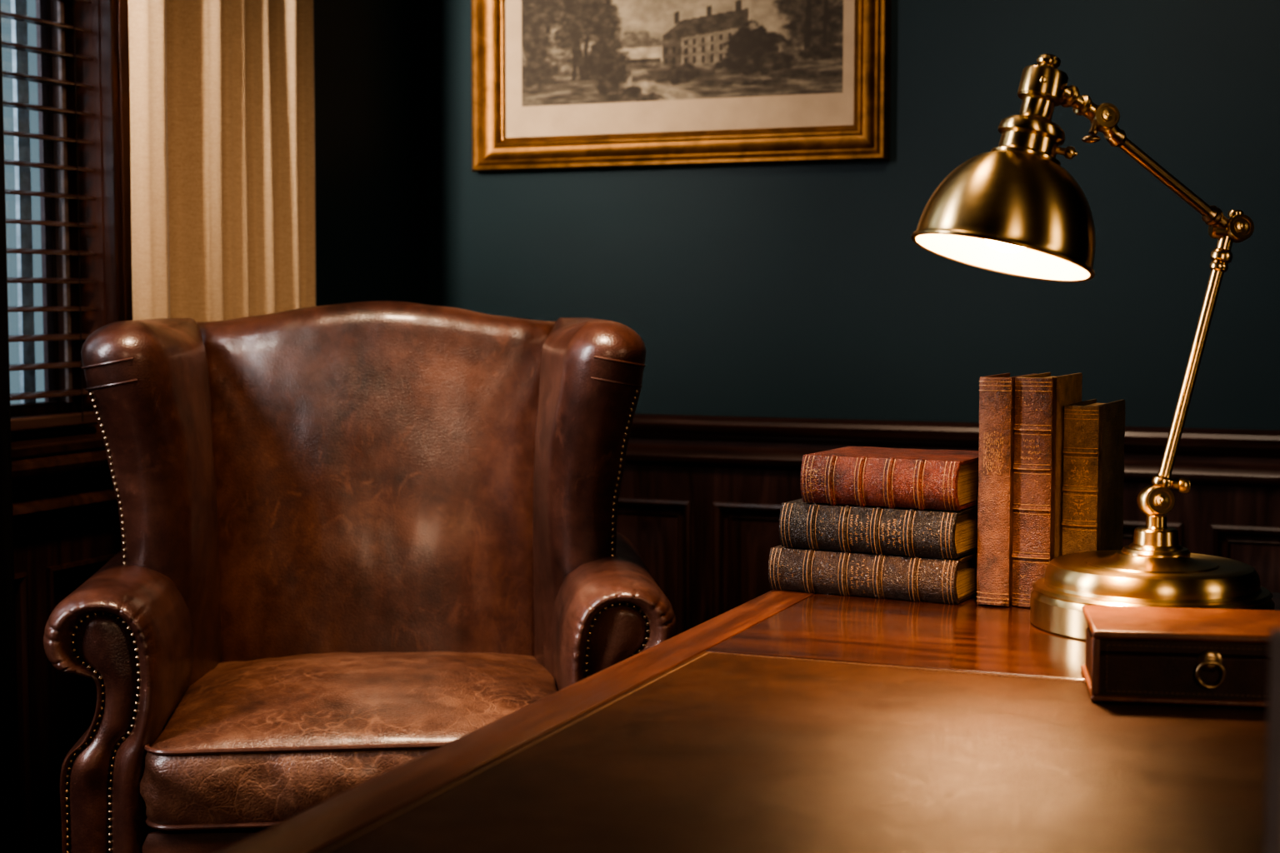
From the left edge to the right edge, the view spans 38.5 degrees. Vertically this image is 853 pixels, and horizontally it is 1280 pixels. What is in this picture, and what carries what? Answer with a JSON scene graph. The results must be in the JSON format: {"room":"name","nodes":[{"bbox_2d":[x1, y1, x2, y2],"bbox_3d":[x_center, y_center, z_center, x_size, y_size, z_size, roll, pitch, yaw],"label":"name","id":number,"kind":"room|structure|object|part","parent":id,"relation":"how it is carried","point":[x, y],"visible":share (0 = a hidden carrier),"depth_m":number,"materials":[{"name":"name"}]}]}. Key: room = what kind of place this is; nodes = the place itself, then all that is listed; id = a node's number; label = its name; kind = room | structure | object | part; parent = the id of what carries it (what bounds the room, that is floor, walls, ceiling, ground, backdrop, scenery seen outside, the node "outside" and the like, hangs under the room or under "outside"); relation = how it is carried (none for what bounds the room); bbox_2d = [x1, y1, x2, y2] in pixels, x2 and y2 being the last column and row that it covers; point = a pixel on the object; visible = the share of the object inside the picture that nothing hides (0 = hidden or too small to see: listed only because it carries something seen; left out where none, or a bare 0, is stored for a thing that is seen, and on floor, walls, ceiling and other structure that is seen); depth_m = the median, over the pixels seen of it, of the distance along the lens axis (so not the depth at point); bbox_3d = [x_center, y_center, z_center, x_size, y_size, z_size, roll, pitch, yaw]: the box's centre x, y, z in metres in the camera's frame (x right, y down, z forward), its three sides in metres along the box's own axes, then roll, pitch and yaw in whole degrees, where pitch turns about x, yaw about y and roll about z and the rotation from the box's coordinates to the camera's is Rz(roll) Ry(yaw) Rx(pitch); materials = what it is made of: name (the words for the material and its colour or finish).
{"room":"office","nodes":[
{"label":"office","id":0,"kind":"room"},
{"bbox_2d":[313,0,428,305],"bbox_3d":[-1.557,-0.359,1.262,0.120,2.600,5.600,2,4,22],"label":"wall","id":1,"kind":"structure","parent":0,"point":[370,56],"depth_m":3.61,"materials":[{"name":"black paint"}]},
{"bbox_2d":[0,0,20,852],"bbox_3d":[-0.946,-0.443,2.468,0.109,2.600,0.142,2,4,22],"label":"trim","id":2,"kind":"structure","parent":1,"relation":"attached to","point":[10,828],"depth_m":2.54,"materials":[{"name":"black wood"}]},
{"bbox_2d":[0,0,77,439],"bbox_3d":[-1.220,-0.644,2.107,0.041,1.456,1.659,2,4,22],"label":"window","id":3,"kind":"structure","parent":1,"relation":"in","point":[17,148],"depth_m":2.83,"materials":[{"name":"blue glass"}]},
{"bbox_2d":[0,0,98,433],"bbox_3d":[-0.929,-0.701,2.702,0.052,1.418,0.310,2,4,22],"label":"blind","id":4,"kind":"object","parent":3,"relation":"attached to","point":[72,418],"visible":0.86,"depth_m":2.78,"materials":[{"name":"brown wood"}]},
{"bbox_3d":[-0.928,-0.004,2.749,0.046,0.021,0.308,2,4,22],"label":"rail","id":5,"kind":"part","parent":4,"relation":"part of","materials":[{"name":"brown wood"}]},
{"bbox_3d":[-0.926,-0.691,2.704,0.048,1.380,0.217,2,4,22],"label":"ladder cord","id":6,"kind":"part","parent":4,"relation":"part of","materials":[{"name":"brown fabric"}]},
{"bbox_2d":[10,432,104,459],"bbox_3d":[-1.182,0.072,2.141,0.175,0.018,1.773,2,4,22],"label":"trim","id":7,"kind":"structure","parent":1,"relation":"attached to","point":[39,446],"depth_m":2.73,"materials":[{"name":"brown wood"}]},
{"bbox_2d":[11,449,118,524],"bbox_3d":[-1.466,0.191,1.252,0.046,0.095,5.580,2,4,22],"label":"trim","id":8,"kind":"structure","parent":1,"relation":"attached to","point":[49,487],"depth_m":2.72,"materials":[{"name":"brown wood"}]},
{"bbox_2d":[13,507,121,852],"bbox_3d":[-1.491,0.577,1.284,0.035,0.690,5.570,2,4,22],"label":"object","id":9,"kind":"structure","parent":1,"relation":"attached to","point":[53,557],"depth_m":2.74,"materials":[{"name":"brown wood"}]},
{"bbox_2d":[67,0,105,433],"bbox_3d":[-0.895,-0.697,2.866,0.120,1.450,0.006,2,4,22],"label":"trim","id":10,"kind":"structure","parent":1,"relation":"attached to","point":[87,15],"depth_m":2.87,"materials":[{"name":"brown wood"}]},
{"bbox_2d":[99,0,132,324],"bbox_3d":[-1.140,-0.683,2.071,0.035,1.533,1.809,2,4,22],"label":"trim","id":11,"kind":"structure","parent":1,"relation":"attached to","point":[113,14],"depth_m":2.86,"materials":[{"name":"brown wood"}]},
{"bbox_2d":[128,0,315,321],"bbox_3d":[-0.692,-0.438,2.992,0.122,2.485,0.502,2,4,22],"label":"curtain","id":12,"kind":"object","parent":1,"relation":"hanging from","point":[222,94],"visible":0.35,"depth_m":2.93,"materials":[{"name":"fabric"}]},
{"bbox_2d":[425,0,1279,429],"bbox_3d":[1.647,-0.483,3.039,4.707,2.600,0.120,2,4,22],"label":"wall","id":13,"kind":"structure","parent":0,"point":[805,290],"depth_m":3.43,"materials":[{"name":"teal paint"}]},
{"bbox_2d":[470,0,890,172],"bbox_3d":[0.062,-0.859,3.573,0.865,0.696,0.038,2,4,22],"label":"framed print","id":14,"kind":"object","parent":13,"relation":"attached to","point":[557,84],"visible":1,"depth_m":3.58,"materials":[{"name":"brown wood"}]},
{"bbox_2d":[616,461,1279,635],"bbox_3d":[1.631,0.455,3.027,4.437,0.690,0.035,2,4,22],"label":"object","id":15,"kind":"structure","parent":13,"relation":"attached to","point":[706,535],"depth_m":3.60,"materials":[{"name":"brown wood"}]},
{"bbox_2d":[625,414,1279,485],"bbox_3d":[1.617,0.070,2.978,4.447,0.095,0.046,2,4,22],"label":"trim","id":16,"kind":"structure","parent":13,"relation":"attached to","point":[1250,457],"depth_m":3.44,"materials":[{"name":"brown wood"}]},
{"bbox_3d":[0.566,1.048,0.491,4.707,0.100,5.840,2,4,22],"label":"floor","id":17,"kind":"structure","parent":0,"visible":0},
{"bbox_2d":[43,300,676,852],"bbox_3d":[-0.362,0.343,2.507,0.783,1.026,0.750,0,4,-6],"label":"armchair","id":18,"kind":"object","parent":17,"relation":"on","point":[359,540],"visible":0.77,"depth_m":2.45,"materials":[{"name":"leather"}]},
{"bbox_3d":[-0.669,0.477,2.441,0.155,0.607,0.582,0,4,-6],"label":"arm","id":19,"kind":"part","parent":18,"relation":"part of","materials":[{"name":"leather"}]},
{"bbox_3d":[-0.358,0.572,2.488,0.528,0.232,0.612,0,4,-6],"label":"seat frame","id":20,"kind":"part","parent":18,"relation":"part of","materials":[{"name":"leather"}]},
{"bbox_2d":[140,651,558,824],"bbox_3d":[-0.351,0.385,2.414,0.548,0.145,0.555,0,4,-6],"label":"seat cushion","id":21,"kind":"object","parent":18,"relation":"on","point":[233,737],"depth_m":2.20,"materials":[{"name":"leather"}]},
{"bbox_3d":[-0.388,0.216,2.741,0.560,0.806,0.262,0,4,-6],"label":"backrest","id":22,"kind":"part","parent":18,"relation":"part of","materials":[{"name":"leather"}]},
{"bbox_3d":[-0.046,0.473,2.508,0.153,0.606,0.582,0,4,-6],"label":"arm","id":23,"kind":"part","parent":18,"relation":"part of","materials":[{"name":"leather"}]},
{"bbox_2d":[215,590,1279,852],"bbox_3d":[0.676,0.584,1.039,1.600,0.750,1.315,2,4,22],"label":"writing desk","id":24,"kind":"object","parent":17,"relation":"on","point":[779,722],"visible":0.88,"depth_m":1.11,"materials":[{"name":"brown wood"}]},
{"bbox_2d":[768,545,977,604],"bbox_3d":[0.236,0.136,1.772,0.187,0.043,0.139,2,5,28],"label":"book","id":25,"kind":"object","parent":24,"relation":"on","point":[806,570],"visible":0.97,"depth_m":1.71,"materials":[{"name":"brown leather"}]},
{"bbox_2d":[779,498,977,559],"bbox_3d":[0.240,0.094,1.765,0.175,0.045,0.137,2,5,29],"label":"book","id":26,"kind":"object","parent":25,"relation":"on","point":[912,532],"visible":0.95,"depth_m":1.71,"materials":[{"name":"black leather"}]},
{"bbox_2d":[800,446,978,511],"bbox_3d":[0.248,0.049,1.758,0.154,0.048,0.130,2,5,27],"label":"book","id":27,"kind":"object","parent":26,"relation":"on","point":[921,479],"visible":0.98,"depth_m":1.71,"materials":[{"name":"red leather"}]},
{"bbox_2d":[975,373,1037,607],"bbox_3d":[0.341,0.057,1.703,0.030,0.208,0.100,2,4,26],"label":"book","id":28,"kind":"object","parent":24,"relation":"on","point":[997,392],"visible":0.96,"depth_m":1.66,"materials":[{"name":"brown leather"}]},
{"bbox_2d":[1011,372,1082,607],"bbox_3d":[0.379,0.056,1.706,0.036,0.208,0.127,2,4,26],"label":"book","id":29,"kind":"object","parent":24,"relation":"on","point":[1041,399],"visible":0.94,"depth_m":1.65,"materials":[{"name":"brown leather"}]},
{"bbox_2d":[911,53,1274,640],"bbox_3d":[0.371,-0.064,1.528,0.343,0.475,0.201,-2,4,-22],"label":"desk lamp","id":30,"kind":"object","parent":24,"relation":"on","point":[1012,208],"visible":0.99,"depth_m":1.49,"materials":[{"name":"gold metal"}]},
{"bbox_3d":[0.288,-0.167,1.458,0.145,0.104,0.145,2,4,22],"label":"lamp shade","id":31,"kind":"part","parent":30,"relation":"part of","materials":[{"name":"gold metal"}]},
{"bbox_3d":[0.294,-0.176,1.459,0.046,0.075,0.046,2,4,22],"label":"bulb","id":32,"kind":"part","parent":30,"relation":"part of","materials":[{"name":"white glass"}]},
{"bbox_2d":[1056,146,1077,159],"bbox_3d":[0.339,-0.218,1.458,0.017,0.010,0.010,2,4,22],"label":"switch","id":33,"kind":"object","parent":30,"relation":"attached to","point":[1068,152],"depth_m":1.45,"materials":[{"name":"gold metal"}]},
{"bbox_3d":[0.442,0.092,1.569,0.057,0.036,0.057,2,4,22],"label":"stem","id":34,"kind":"part","parent":30,"relation":"part of","materials":[{"name":"gold metal"}]},
{"bbox_3d":[0.441,-0.203,1.525,0.142,0.087,0.017,-2,5,-30],"label":"arm","id":35,"kind":"part","parent":30,"relation":"part of","materials":[{"name":"gold metal"}]},
{"bbox_3d":[0.471,-0.053,1.564,0.067,0.221,0.019,0,4,-7],"label":"arm","id":36,"kind":"part","parent":30,"relation":"part of","materials":[{"name":"gold metal"}]},
{"bbox_2d":[1061,399,1124,555],"bbox_3d":[0.427,0.068,1.726,0.033,0.182,0.124,2,4,26],"label":"book","id":37,"kind":"object","parent":24,"relation":"on","point":[1093,451],"visible":0.73,"depth_m":1.68,"materials":[{"name":"brown leather"}]},
{"bbox_2d":[1080,605,1279,708],"bbox_3d":[0.403,0.164,1.312,0.162,0.050,0.115,1,4,10],"label":"box","id":38,"kind":"object","parent":24,"relation":"on","point":[1152,655],"visible":0.99,"depth_m":1.27,"materials":[{"name":"brown wood"}]},
{"bbox_3d":[0.403,0.149,1.313,0.154,0.010,0.105,1,4,10],"label":"lid","id":39,"kind":"part","parent":38,"relation":"part of","materials":[{"name":"wood"}]},
{"bbox_3d":[0.403,0.142,1.312,0.162,0.006,0.111,1,4,10],"label":"lid","id":40,"kind":"part","parent":38,"relation":"part of","materials":[{"name":"wood"}]},
{"bbox_3d":[0.392,0.170,1.258,0.020,0.020,0.004,1,4,10],"label":"ring pull","id":41,"kind":"part","parent":38,"relation":"part of","materials":[{"name":"gold metal"}]},
{"bbox_2d":[1265,627,1279,852],"bbox_3d":[0.270,0.151,0.643,0.115,0.171,0.013,-1,4,-18],"label":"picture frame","id":42,"kind":"object","parent":24,"relation":"on","point":[1272,826],"visible":1,"depth_m":0.62,"materials":[{"name":"brown wood"}]}
]}

